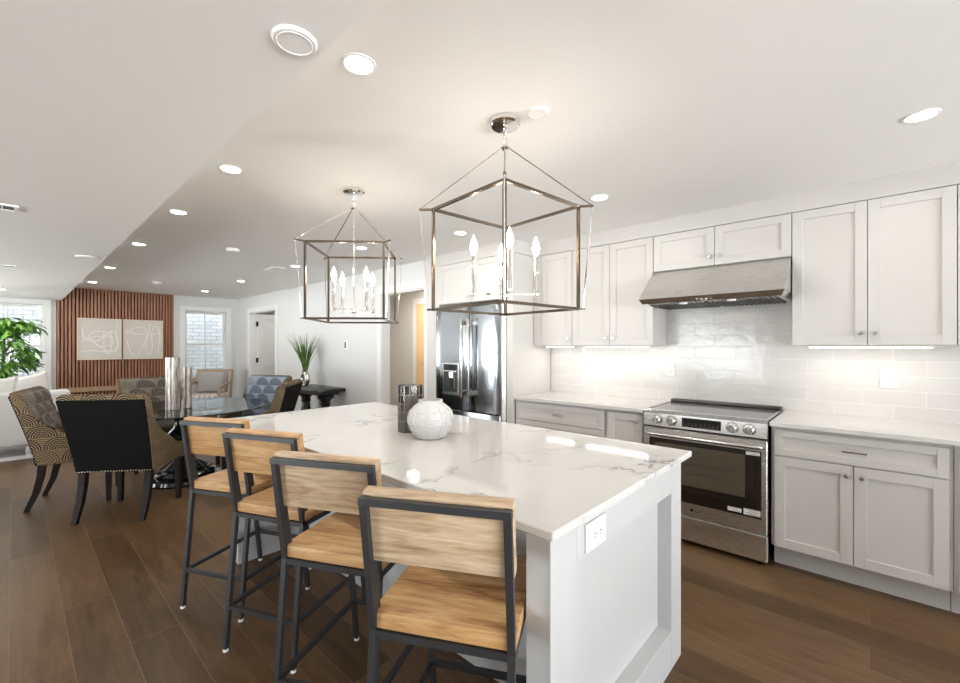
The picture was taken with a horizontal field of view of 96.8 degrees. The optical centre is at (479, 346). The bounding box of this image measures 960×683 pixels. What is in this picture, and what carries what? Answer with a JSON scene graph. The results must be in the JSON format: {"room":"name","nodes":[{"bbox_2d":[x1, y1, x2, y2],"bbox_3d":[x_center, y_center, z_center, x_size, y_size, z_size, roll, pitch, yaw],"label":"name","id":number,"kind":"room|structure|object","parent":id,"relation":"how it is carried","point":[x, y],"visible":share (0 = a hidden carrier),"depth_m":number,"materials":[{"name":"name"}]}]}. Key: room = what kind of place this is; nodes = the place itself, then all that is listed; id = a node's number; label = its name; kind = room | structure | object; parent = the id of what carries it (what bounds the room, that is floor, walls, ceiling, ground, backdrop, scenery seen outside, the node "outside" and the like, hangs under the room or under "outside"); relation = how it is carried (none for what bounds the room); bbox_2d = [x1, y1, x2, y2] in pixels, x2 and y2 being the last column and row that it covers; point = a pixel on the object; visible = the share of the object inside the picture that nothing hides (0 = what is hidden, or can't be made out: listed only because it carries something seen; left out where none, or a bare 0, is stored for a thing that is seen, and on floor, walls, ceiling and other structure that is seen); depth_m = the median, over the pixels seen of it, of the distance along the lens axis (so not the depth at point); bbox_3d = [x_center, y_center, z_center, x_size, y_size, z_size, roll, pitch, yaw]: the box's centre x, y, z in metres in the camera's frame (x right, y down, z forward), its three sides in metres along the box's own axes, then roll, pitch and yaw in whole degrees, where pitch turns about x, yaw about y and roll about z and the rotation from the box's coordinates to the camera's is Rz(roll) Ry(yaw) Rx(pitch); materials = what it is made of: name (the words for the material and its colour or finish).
{"room":"kitchen","nodes":[
{"label":"kitchen","id":0,"kind":"room"},
{"bbox_2d":[13,295,274,397],"bbox_3d":[-7.058,0.125,7.190,0.120,2.500,10.300,0,0,42],"label":"wall","id":1,"kind":"structure","parent":0,"point":[178,300],"depth_m":8.54,"materials":[{"name":"paint"}]},
{"bbox_2d":[0,297,52,388],"bbox_3d":[-7.444,-0.005,6.716,0.170,1.540,1.000,0,0,42],"label":"window","id":2,"kind":"structure","parent":1,"relation":"in","point":[44,306],"depth_m":6.99,"materials":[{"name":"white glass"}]},
{"bbox_2d":[56,288,173,394],"bbox_3d":[-6.486,0.188,7.669,0.075,2.374,1.620,0,0,42],"label":"panel","id":3,"kind":"object","parent":1,"relation":"attached to","point":[76,376],"visible":0.56,"depth_m":7.50,"materials":[{"name":"brown wood"}]},
{"bbox_2d":[77,318,121,359],"bbox_3d":[-6.656,-0.130,7.462,0.035,0.720,0.581,0,0,42],"label":"framed print","id":4,"kind":"object","parent":3,"relation":"attached to","point":[97,338],"visible":1,"depth_m":7.45,"materials":[{"name":"paper"}]},
{"bbox_2d":[123,319,162,358],"bbox_3d":[-6.248,-0.130,7.908,0.035,0.720,0.582,0,0,42],"label":"framed print","id":5,"kind":"object","parent":3,"relation":"attached to","point":[142,339],"visible":1,"depth_m":7.89,"materials":[{"name":"paper"}]},
{"bbox_2d":[178,305,231,382],"bbox_3d":[-5.613,-0.048,8.720,0.170,1.525,0.960,0,0,42],"label":"window","id":6,"kind":"structure","parent":1,"relation":"in","point":[183,344],"depth_m":8.68,"materials":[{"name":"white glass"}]},
{"bbox_2d":[236,260,447,410],"bbox_3d":[-2.780,0.125,6.966,6.500,2.500,0.120,0,0,42],"label":"wall","id":7,"kind":"structure","parent":0,"point":[354,369],"depth_m":6.40,"materials":[{"name":"paint"}]},
{"bbox_2d":[247,304,277,382],"bbox_3d":[-4.135,0.306,8.189,1.426,2.138,0.142,0,0,42],"label":"trim","id":8,"kind":"structure","parent":7,"relation":"attached to","point":[252,313],"depth_m":8.57,"materials":[{"name":"white wood"}]},
{"bbox_2d":[256,314,274,374],"bbox_3d":[-4.259,0.355,8.926,0.052,2.020,0.830,0,0,42],"label":"door","id":9,"kind":"structure","parent":7,"relation":"in","point":[265,360],"depth_m":8.76,"materials":[{"name":"white wood"}]},
{"bbox_2d":[344,340,347,349],"bbox_3d":[-1.925,-0.021,6.093,0.090,0.130,0.016,0,0,42],"label":"wall switch","id":10,"kind":"object","parent":7,"relation":"attached to","point":[345,341],"visible":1,"depth_m":6.08,"materials":[{"name":"white plastic"}]},
{"bbox_2d":[377,280,426,404],"bbox_3d":[-0.919,0.306,5.252,1.036,2.138,0.142,0,0,42],"label":"trim","id":11,"kind":"structure","parent":7,"relation":"attached to","point":[383,330],"depth_m":5.50,"materials":[{"name":"white wood"}]},
{"bbox_2d":[427,256,442,397],"bbox_3d":[-0.508,0.188,4.780,0.207,2.375,0.055,0,0,42],"label":"panel","id":12,"kind":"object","parent":7,"relation":"attached to","point":[431,315],"depth_m":4.78,"materials":[{"name":"white wood"}]},
{"bbox_2d":[439,256,499,305],"bbox_3d":[0.102,-0.667,4.572,0.965,0.425,0.649,0,0,42],"label":"upper cabinet","id":13,"kind":"object","parent":7,"relation":"attached to","point":[455,280],"visible":0.58,"depth_m":4.38,"materials":[{"name":"white wood"}]},
{"bbox_2d":[390,291,423,406],"bbox_3d":[-1.798,0.125,7.952,6.620,2.500,0.120,0,0,42],"label":"wall","id":14,"kind":"structure","parent":0,"point":[401,334],"depth_m":7.47,"materials":[{"name":"paint"}]},
{"bbox_2d":[413,298,423,401],"bbox_3d":[-0.750,0.285,6.890,1.060,2.180,0.034,0,0,42],"label":"door","id":15,"kind":"structure","parent":14,"relation":"in","point":[418,304],"depth_m":7.12,"materials":[{"name":"brown wood"}]},
{"bbox_2d":[0,0,959,300],"bbox_3d":[-1.811,-1.000,2.317,14.440,0.490,10.420,0,0,42],"label":"ceiling","id":16,"kind":"structure","parent":0,"point":[116,115],"depth_m":1.77,"materials":[{"name":"paint"}]},
{"bbox_2d":[0,264,16,267],"bbox_3d":[-4.562,-0.763,3.976,0.130,0.008,0.320,0,0,42],"label":"ceiling vent","id":17,"kind":"object","parent":16,"relation":"in","point":[1,265],"visible":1,"depth_m":4.05,"materials":[{"name":"white plastic"}]},
{"bbox_2d":[0,203,18,212],"bbox_3d":[-2.672,-0.763,2.264,0.140,0.008,0.300,0,0,42],"label":"ceiling vent","id":18,"kind":"object","parent":16,"relation":"in","point":[5,207],"visible":1,"depth_m":2.34,"materials":[{"name":"white plastic"}]},
{"bbox_2d":[131,242,146,245],"bbox_3d":[-3.322,-0.998,4.151,0.120,0.005,0.120,0,0,42],"label":"recessed light","id":19,"kind":"object","parent":16,"relation":"in","point":[134,243],"visible":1,"depth_m":4.16,"materials":[{"name":"white plastic"}]},
{"bbox_2d":[168,209,187,214],"bbox_3d":[-2.241,-0.998,3.163,0.120,0.005,0.120,0,0,42],"label":"recessed light","id":20,"kind":"object","parent":16,"relation":"in","point":[175,211],"visible":1,"depth_m":3.16,"materials":[{"name":"white plastic"}]},
{"bbox_2d":[218,164,242,173],"bbox_3d":[-1.404,-0.998,2.399,0.120,0.005,0.120,0,0,42],"label":"recessed light","id":21,"kind":"object","parent":16,"relation":"in","point":[232,169],"visible":1,"depth_m":2.40,"materials":[{"name":"white plastic"}]},
{"bbox_2d":[226,248,239,252],"bbox_3d":[-2.534,-0.984,4.369,0.120,0.032,0.120,0,0,42],"label":"smoke detector","id":22,"kind":"object","parent":16,"relation":"attached to","point":[231,250],"visible":1,"depth_m":4.34,"materials":[{"name":"paint"}]},
{"bbox_2d":[264,267,286,271],"bbox_3d":[-2.646,-0.996,5.497,0.320,0.008,0.160,0,0,42],"label":"ceiling vent","id":23,"kind":"object","parent":16,"relation":"in","point":[274,269],"visible":1,"depth_m":5.49,"materials":[{"name":"white plastic"}]},
{"bbox_2d":[294,186,402,323],"bbox_3d":[-0.805,-0.580,2.722,0.552,0.841,0.552,0,0,-3],"label":"lantern pendant","id":24,"kind":"object","parent":16,"relation":"hanging from","point":[352,191],"visible":1,"depth_m":2.70,"materials":[{"name":"silver metal"}]},
{"bbox_2d":[341,52,375,75],"bbox_3d":[-0.429,-0.998,1.509,0.120,0.005,0.120,0,0,42],"label":"recessed light","id":25,"kind":"object","parent":16,"relation":"in","point":[359,64],"visible":1,"depth_m":1.50,"materials":[{"name":"white plastic"}]},
{"bbox_2d":[454,231,466,234],"bbox_3d":[-0.173,-0.998,3.747,0.120,0.005,0.120,0,0,42],"label":"recessed light","id":26,"kind":"object","parent":16,"relation":"in","point":[455,232],"visible":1,"depth_m":3.72,"materials":[{"name":"white plastic"}]},
{"bbox_2d":[419,113,593,315],"bbox_3d":[0.111,-0.580,1.889,0.552,0.841,0.552,0,0,-41],"label":"lantern pendant","id":27,"kind":"object","parent":16,"relation":"hanging from","point":[504,123],"visible":1,"depth_m":1.86,"materials":[{"name":"silver metal"}]},
{"bbox_2d":[527,106,548,118],"bbox_3d":[0.247,-0.995,1.816,0.090,0.011,0.090,0,0,42],"label":"smoke detector","id":28,"kind":"object","parent":16,"relation":"attached to","point":[537,112],"visible":1,"depth_m":1.80,"materials":[{"name":"paint"}]},
{"bbox_2d":[590,194,608,200],"bbox_3d":[0.802,-0.998,2.856,0.120,0.005,0.120,0,0,42],"label":"recessed light","id":29,"kind":"object","parent":16,"relation":"in","point":[599,197],"visible":1,"depth_m":2.85,"materials":[{"name":"white plastic"}]},
{"bbox_2d":[902,108,941,123],"bbox_3d":[1.910,-0.998,1.844,0.120,0.005,0.120,0,0,42],"label":"recessed light","id":30,"kind":"object","parent":16,"relation":"in","point":[925,114],"visible":1,"depth_m":1.84,"materials":[{"name":"white plastic"}]},
{"bbox_2d":[0,414,959,682],"bbox_3d":[-1.838,1.435,2.288,14.600,0.120,10.500,0,0,42],"label":"floor","id":31,"kind":"structure","parent":0,"point":[96,599],"depth_m":2.19,"materials":[{"name":"brown wood"}]},
{"bbox_2d":[0,317,48,378],"bbox_3d":[-6.837,0.455,6.104,0.949,1.841,0.926,0,0,42],"label":"leafy tree","id":32,"kind":"object","parent":31,"relation":"on","point":[9,329],"visible":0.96,"depth_m":6.14,"materials":[{"name":"green plant"}]},
{"bbox_2d":[0,389,70,461],"bbox_3d":[-6.395,0.965,4.905,0.900,0.820,2.380,0,0,42],"label":"sofa","id":33,"kind":"object","parent":31,"relation":"on","point":[14,445],"visible":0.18,"depth_m":5.12,"materials":[{"name":"fabric"}]},
{"bbox_2d":[0,375,18,391],"bbox_3d":[-6.003,0.620,5.157,0.220,0.525,0.580,0,0,39],"label":"throw pillow","id":34,"kind":"object","parent":33,"relation":"on","point":[9,384],"visible":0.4,"depth_m":5.26,"materials":[{"name":"white fabric"}]},
{"bbox_2d":[16,369,51,390],"bbox_3d":[-5.930,0.575,5.577,0.584,0.549,0.218,0,0,-43],"label":"throw pillow","id":35,"kind":"object","parent":33,"relation":"on","point":[41,379],"visible":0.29,"depth_m":5.56,"materials":[{"name":"white fabric"}]},
{"bbox_2d":[8,386,116,512],"bbox_3d":[-3.691,0.871,3.865,0.663,1.008,0.617,0,0,-33],"label":"dining chair","id":36,"kind":"object","parent":31,"relation":"on","point":[38,417],"visible":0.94,"depth_m":3.58,"materials":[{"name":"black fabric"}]},
{"bbox_2d":[55,393,184,525],"bbox_3d":[-2.931,0.871,3.558,0.617,1.008,0.663,0,0,-9],"label":"dining chair","id":37,"kind":"object","parent":31,"relation":"on","point":[119,433],"visible":0.99,"depth_m":3.33,"materials":[{"name":"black fabric"}]},
{"bbox_2d":[116,376,181,473],"bbox_3d":[-3.770,0.871,4.957,0.663,1.008,0.617,0,0,40],"label":"dining chair","id":38,"kind":"object","parent":31,"relation":"on","point":[154,387],"visible":0.16,"depth_m":5.02,"materials":[{"name":"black fabric"}]},
{"bbox_2d":[143,398,269,488],"bbox_3d":[-3.068,1.000,4.426,1.588,0.751,1.588,0,0,42],"label":"dining table","id":39,"kind":"object","parent":31,"relation":"on","point":[164,477],"visible":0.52,"depth_m":4.29,"materials":[{"name":"clear glass"}]},
{"bbox_2d":[165,357,179,409],"bbox_3d":[-3.048,0.366,4.225,0.120,0.515,0.120,0,0,42],"label":"vase","id":40,"kind":"object","parent":39,"relation":"on","point":[172,364],"visible":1,"depth_m":4.18,"materials":[{"name":"silver metal"}]},
{"bbox_2d":[183,367,191,407],"bbox_3d":[-2.994,0.416,4.366,0.074,0.415,0.074,0,0,42],"label":"vase","id":41,"kind":"object","parent":39,"relation":"on","point":[187,371],"visible":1,"depth_m":4.34,"materials":[{"name":"silver metal"}]},
{"bbox_2d":[181,369,232,417],"bbox_3d":[-5.057,0.909,7.919,0.664,0.937,0.695,0,0,-12],"label":"armchair","id":42,"kind":"object","parent":31,"relation":"on","point":[228,384],"visible":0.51,"depth_m":8.13,"materials":[{"name":"brown wood"}]},
{"bbox_2d":[192,392,228,398],"bbox_3d":[-5.049,0.930,7.880,0.560,0.110,0.560,0,0,-12],"label":"seat cushion","id":43,"kind":"object","parent":42,"relation":"on","point":[208,394],"depth_m":7.77,"materials":[{"name":"fabric"}]},
{"bbox_2d":[196,371,226,392],"bbox_3d":[-5.088,0.675,8.071,0.500,0.408,0.179,0,0,-12],"label":"throw pillow","id":44,"kind":"object","parent":42,"relation":"on","point":[207,381],"visible":0.91,"depth_m":8.02,"materials":[{"name":"beige fabric"}]},
{"bbox_2d":[180,416,311,621],"bbox_3d":[-1.307,0.874,2.439,0.404,1.001,0.547,0,0,16],"label":"counter stool","id":45,"kind":"object","parent":31,"relation":"on","point":[200,435],"visible":0.65,"depth_m":2.25,"materials":[{"name":"metal"}]},
{"bbox_2d":[215,375,291,463],"bbox_3d":[-2.770,0.871,5.199,0.617,1.008,0.663,0,0,15],"label":"dining chair","id":46,"kind":"object","parent":31,"relation":"on","point":[263,387],"visible":0.29,"depth_m":5.37,"materials":[{"name":"blue fabric"}]},
{"bbox_2d":[221,379,302,469],"bbox_3d":[-2.304,0.871,4.522,0.663,1.008,0.617,0,0,-9],"label":"dining chair","id":47,"kind":"object","parent":31,"relation":"on","point":[286,395],"visible":0.4,"depth_m":4.31,"materials":[{"name":"black fabric"}]},
{"bbox_2d":[222,428,365,673],"bbox_3d":[-0.884,0.874,2.110,0.404,1.001,0.547,0,0,19],"label":"counter stool","id":48,"kind":"object","parent":31,"relation":"on","point":[246,450],"visible":0.66,"depth_m":1.92,"materials":[{"name":"wood"}]},
{"bbox_2d":[299,384,345,409],"bbox_3d":[-2.420,0.984,6.262,0.980,0.782,0.415,0,0,42],"label":"console table","id":49,"kind":"object","parent":31,"relation":"on","point":[324,393],"visible":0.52,"depth_m":6.04,"materials":[{"name":"black wood"}]},
{"bbox_2d":[288,333,319,385],"bbox_3d":[-2.643,0.192,6.438,0.472,0.820,0.484,0,0,42],"label":"potted plant","id":50,"kind":"object","parent":49,"relation":"on","point":[303,354],"visible":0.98,"depth_m":6.43,"materials":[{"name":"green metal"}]},
{"bbox_2d":[269,450,413,682],"bbox_3d":[-0.468,0.874,1.695,0.404,1.001,0.547,0,0,16],"label":"counter stool","id":51,"kind":"object","parent":31,"relation":"on","point":[335,483],"visible":0.69,"depth_m":1.50,"materials":[{"name":"wood"}]},
{"bbox_2d":[358,485,525,682],"bbox_3d":[-0.053,0.874,1.311,0.404,1.001,0.547,0,0,14],"label":"counter stool","id":52,"kind":"object","parent":31,"relation":"on","point":[462,589],"visible":0.83,"depth_m":1.11,"materials":[{"name":"wood"}]},
{"bbox_2d":[236,463,680,682],"bbox_3d":[-0.328,0.931,2.325,2.380,0.888,1.081,0,0,42],"label":"kitchen island","id":53,"kind":"object","parent":31,"relation":"on","point":[610,613],"visible":0.23,"depth_m":1.55,"materials":[{"name":"white wood"}]},
{"bbox_2d":[228,402,691,541],"bbox_3d":[-0.350,0.473,2.295,2.458,0.025,1.118,0,0,42],"label":"island countertop","id":54,"kind":"structure","parent":53,"relation":"on","point":[558,481],"depth_m":1.74,"materials":[{"name":"stone"}]},
{"bbox_2d":[398,384,423,432],"bbox_3d":[-0.378,0.336,2.330,0.145,0.250,0.145,0,0,42],"label":"hurricane holder","id":55,"kind":"object","parent":54,"relation":"on","point":[421,386],"visible":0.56,"depth_m":2.28,"materials":[{"name":"clear glass"}]},
{"bbox_2d":[405,394,417,430],"bbox_3d":[-0.378,0.353,2.330,0.072,0.198,0.072,0,0,42],"label":"pillar candle","id":56,"kind":"object","parent":55,"relation":"in","point":[413,399],"visible":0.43,"depth_m":2.30,"materials":[{"name":"wax"}]},
{"bbox_2d":[407,398,453,439],"bbox_3d":[-0.252,0.366,2.171,0.237,0.190,0.241,0,0,42],"label":"ceramic vase","id":57,"kind":"object","parent":54,"relation":"on","point":[430,418],"visible":1,"depth_m":2.09,"materials":[{"name":"white ceramic"}]},
{"bbox_2d":[585,513,605,553],"bbox_3d":[0.354,0.567,1.298,0.011,0.085,0.125,0,0,42],"label":"power outlet","id":58,"kind":"object","parent":53,"relation":"attached to","point":[595,530],"visible":1,"depth_m":1.29,"materials":[{"name":"white plastic"}]},
{"bbox_2d":[592,524,601,541],"bbox_3d":[0.356,0.567,1.296,0.004,0.036,0.066,0,0,42],"label":"receptacle","id":59,"kind":"object","parent":58,"relation":"attached to","point":[596,528],"depth_m":1.29,"materials":[{"name":"white plastic"}]},
{"bbox_2d":[436,304,506,422],"bbox_3d":[0.070,0.475,4.533,0.964,1.800,0.730,0,0,42],"label":"refrigerator","id":60,"kind":"object","parent":31,"relation":"on","point":[471,349],"visible":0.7,"depth_m":4.23,"materials":[{"name":"silver metal"}]},
{"bbox_2d":[507,252,550,423],"bbox_3d":[0.493,0.247,4.222,0.075,2.255,0.640,0,0,42],"label":"divider","id":61,"kind":"object","parent":31,"relation":"on","point":[528,365],"visible":0.3,"depth_m":4.06,"materials":[{"name":"white paint"}]},
{"bbox_2d":[516,400,606,437],"bbox_3d":[0.854,0.933,3.884,0.909,0.883,0.652,0,0,42],"label":"base cabinet","id":62,"kind":"object","parent":31,"relation":"on","point":[590,421],"visible":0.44,"depth_m":3.62,"materials":[{"name":"white wood"}]},
{"bbox_2d":[513,391,667,412],"bbox_3d":[0.969,0.475,3.785,1.215,0.028,0.647,0,0,42],"label":"countertop","id":63,"kind":"structure","parent":62,"relation":"on","point":[630,404],"depth_m":3.64,"materials":[{"name":"stone"}]},
{"bbox_2d":[607,409,644,443],"bbox_3d":[1.303,0.933,3.476,0.300,0.883,0.649,0,0,42],"label":"base cabinet","id":64,"kind":"object","parent":31,"relation":"on","point":[621,425],"visible":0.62,"depth_m":3.26,"materials":[{"name":"white wood"}]},
{"bbox_2d":[643,398,782,564],"bbox_3d":[1.679,0.904,3.087,0.768,0.942,0.696,0,0,42],"label":"range","id":65,"kind":"object","parent":31,"relation":"on","point":[726,479],"visible":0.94,"depth_m":2.80,"materials":[{"name":"silver metal"}]},
{"bbox_2d":[643,401,782,424],"bbox_3d":[1.694,0.467,3.103,0.768,0.025,0.623,0,0,42],"label":"cooktop","id":66,"kind":"object","parent":65,"relation":"in","point":[707,411],"depth_m":3.02,"materials":[{"name":"silver metal"}]},
{"bbox_2d":[771,426,952,610],"bbox_3d":[2.273,0.933,2.589,0.759,0.883,0.652,0,0,42],"label":"base cabinet","id":67,"kind":"object","parent":31,"relation":"on","point":[874,513],"visible":0.99,"depth_m":2.35,"materials":[{"name":"white wood"}]},
{"bbox_2d":[769,410,959,445],"bbox_3d":[3.705,0.475,1.286,4.642,0.028,0.647,0,0,42],"label":"countertop","id":68,"kind":"structure","parent":67,"relation":"on","point":[907,430],"depth_m":2.46,"materials":[{"name":"stone"}]},
{"bbox_2d":[951,446,959,613],"bbox_3d":[2.845,0.933,2.066,0.785,0.883,0.652,0,0,42],"label":"base cabinet","id":69,"kind":"object","parent":31,"relation":"on","point":[955,594],"visible":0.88,"depth_m":2.13,"materials":[{"name":"white wood"}]},
{"bbox_3d":[2.848,0.125,2.600,7.700,2.500,0.120,0,0,42],"label":"wall","id":70,"kind":"structure","parent":0,"visible":0},
{"bbox_2d":[533,251,572,345],"bbox_3d":[0.781,-0.444,4.156,0.429,0.873,0.349,0,0,42],"label":"upper cabinet","id":71,"kind":"object","parent":70,"relation":"attached to","point":[556,269],"depth_m":4.04,"materials":[{"name":"white wood"}]},
{"bbox_2d":[545,346,574,346],"bbox_3d":[0.772,0.001,4.116,0.310,0.014,0.040,0,0,42],"label":"light","id":72,"kind":"object","parent":71,"relation":"attached to","point":[545,346],"visible":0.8,"depth_m":4.09,"materials":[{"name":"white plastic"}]},
{"bbox_2d":[438,162,959,265],"bbox_3d":[2.596,-0.941,2.324,7.700,0.118,0.628,0,0,42],"label":"crown molding","id":73,"kind":"structure","parent":70,"relation":"attached to","point":[945,175],"depth_m":2.94,"materials":[{"name":"white wood"}]},
{"bbox_2d":[551,303,959,424],"bbox_3d":[3.196,-0.075,2.195,6.640,1.100,0.009,0,0,42],"label":"backsplash","id":74,"kind":"structure","parent":70,"relation":"attached to","point":[735,354],"depth_m":3.17,"materials":[{"name":"tile"}]},
{"bbox_2d":[572,237,666,345],"bbox_3d":[1.212,-0.444,3.763,0.733,0.873,0.349,0,0,42],"label":"upper cabinet","id":75,"kind":"object","parent":74,"relation":"attached to","point":[618,274],"visible":0.93,"depth_m":3.62,"materials":[{"name":"white wood"}]},
{"bbox_2d":[585,346,649,346],"bbox_3d":[1.189,0.001,3.735,0.580,0.014,0.040,0,0,42],"label":"light","id":76,"kind":"object","parent":75,"relation":"attached to","point":[585,346],"visible":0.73,"depth_m":3.70,"materials":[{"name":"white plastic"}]},
{"bbox_2d":[666,363,674,376],"bbox_3d":[1.619,0.196,3.622,0.072,0.118,0.011,0,0,42],"label":"power outlet","id":77,"kind":"object","parent":74,"relation":"attached to","point":[670,367],"visible":1,"depth_m":3.62,"materials":[{"name":"white plastic"}]},
{"bbox_2d":[654,213,791,272],"bbox_3d":[1.815,-0.736,3.211,0.898,0.288,0.349,0,0,42],"label":"upper cabinet","id":78,"kind":"object","parent":74,"relation":"attached to","point":[767,238],"visible":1,"depth_m":3.06,"materials":[{"name":"white wood"}]},
{"bbox_2d":[639,257,791,309],"bbox_3d":[1.722,-0.446,3.113,0.898,0.286,0.600,0,0,42],"label":"range hood","id":79,"kind":"object","parent":78,"relation":"attached to","point":[761,282],"visible":0.97,"depth_m":2.94,"materials":[{"name":"silver metal"}]},
{"bbox_2d":[792,185,956,345],"bbox_3d":[2.417,-0.444,2.662,0.728,0.873,0.349,0,0,42],"label":"upper cabinet","id":80,"kind":"object","parent":74,"relation":"attached to","point":[879,271],"visible":1,"depth_m":2.53,"materials":[{"name":"white wood"}]},
{"bbox_2d":[808,345,935,347],"bbox_3d":[2.393,0.001,2.636,0.580,0.014,0.040,0,0,42],"label":"light","id":81,"kind":"object","parent":80,"relation":"attached to","point":[822,346],"visible":1,"depth_m":2.60,"materials":[{"name":"white plastic"}]},
{"bbox_2d":[810,347,932,347],"bbox_3d":[2.393,0.007,2.636,0.560,0.002,0.028,0,0,42],"label":"diffuser","id":82,"kind":"object","parent":81,"relation":"attached to","point":[810,347],"depth_m":2.61,"materials":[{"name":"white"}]},
{"bbox_2d":[880,368,897,387],"bbox_3d":[2.609,0.201,2.718,0.080,0.122,0.011,0,0,42],"label":"power outlet","id":83,"kind":"object","parent":74,"relation":"attached to","point":[888,376],"visible":1,"depth_m":2.71,"materials":[{"name":"white plastic"}]},
{"bbox_2d":[885,373,892,382],"bbox_3d":[2.607,0.201,2.715,0.036,0.066,0.004,0,0,42],"label":"receptacle","id":84,"kind":"object","parent":83,"relation":"attached to","point":[888,376],"depth_m":2.71,"materials":[{"name":"white plastic"}]},
{"bbox_2d":[957,184,959,344],"bbox_3d":[2.969,-0.444,2.158,0.766,0.873,0.349,0,0,42],"label":"upper cabinet","id":85,"kind":"object","parent":74,"relation":"attached to","point":[958,186],"visible":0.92,"depth_m":2.31,"materials":[{"name":"white wood"}]},
{"label":"outside","id":86,"kind":"structure","parent":0,"visible":0},
{"bbox_2d":[0,306,222,378],"bbox_3d":[-6.672,-1.125,9.748,0.200,7.000,6.600,0,0,42],"label":"wall","id":87,"kind":"structure","parent":86,"point":[195,322],"depth_m":9.77,"materials":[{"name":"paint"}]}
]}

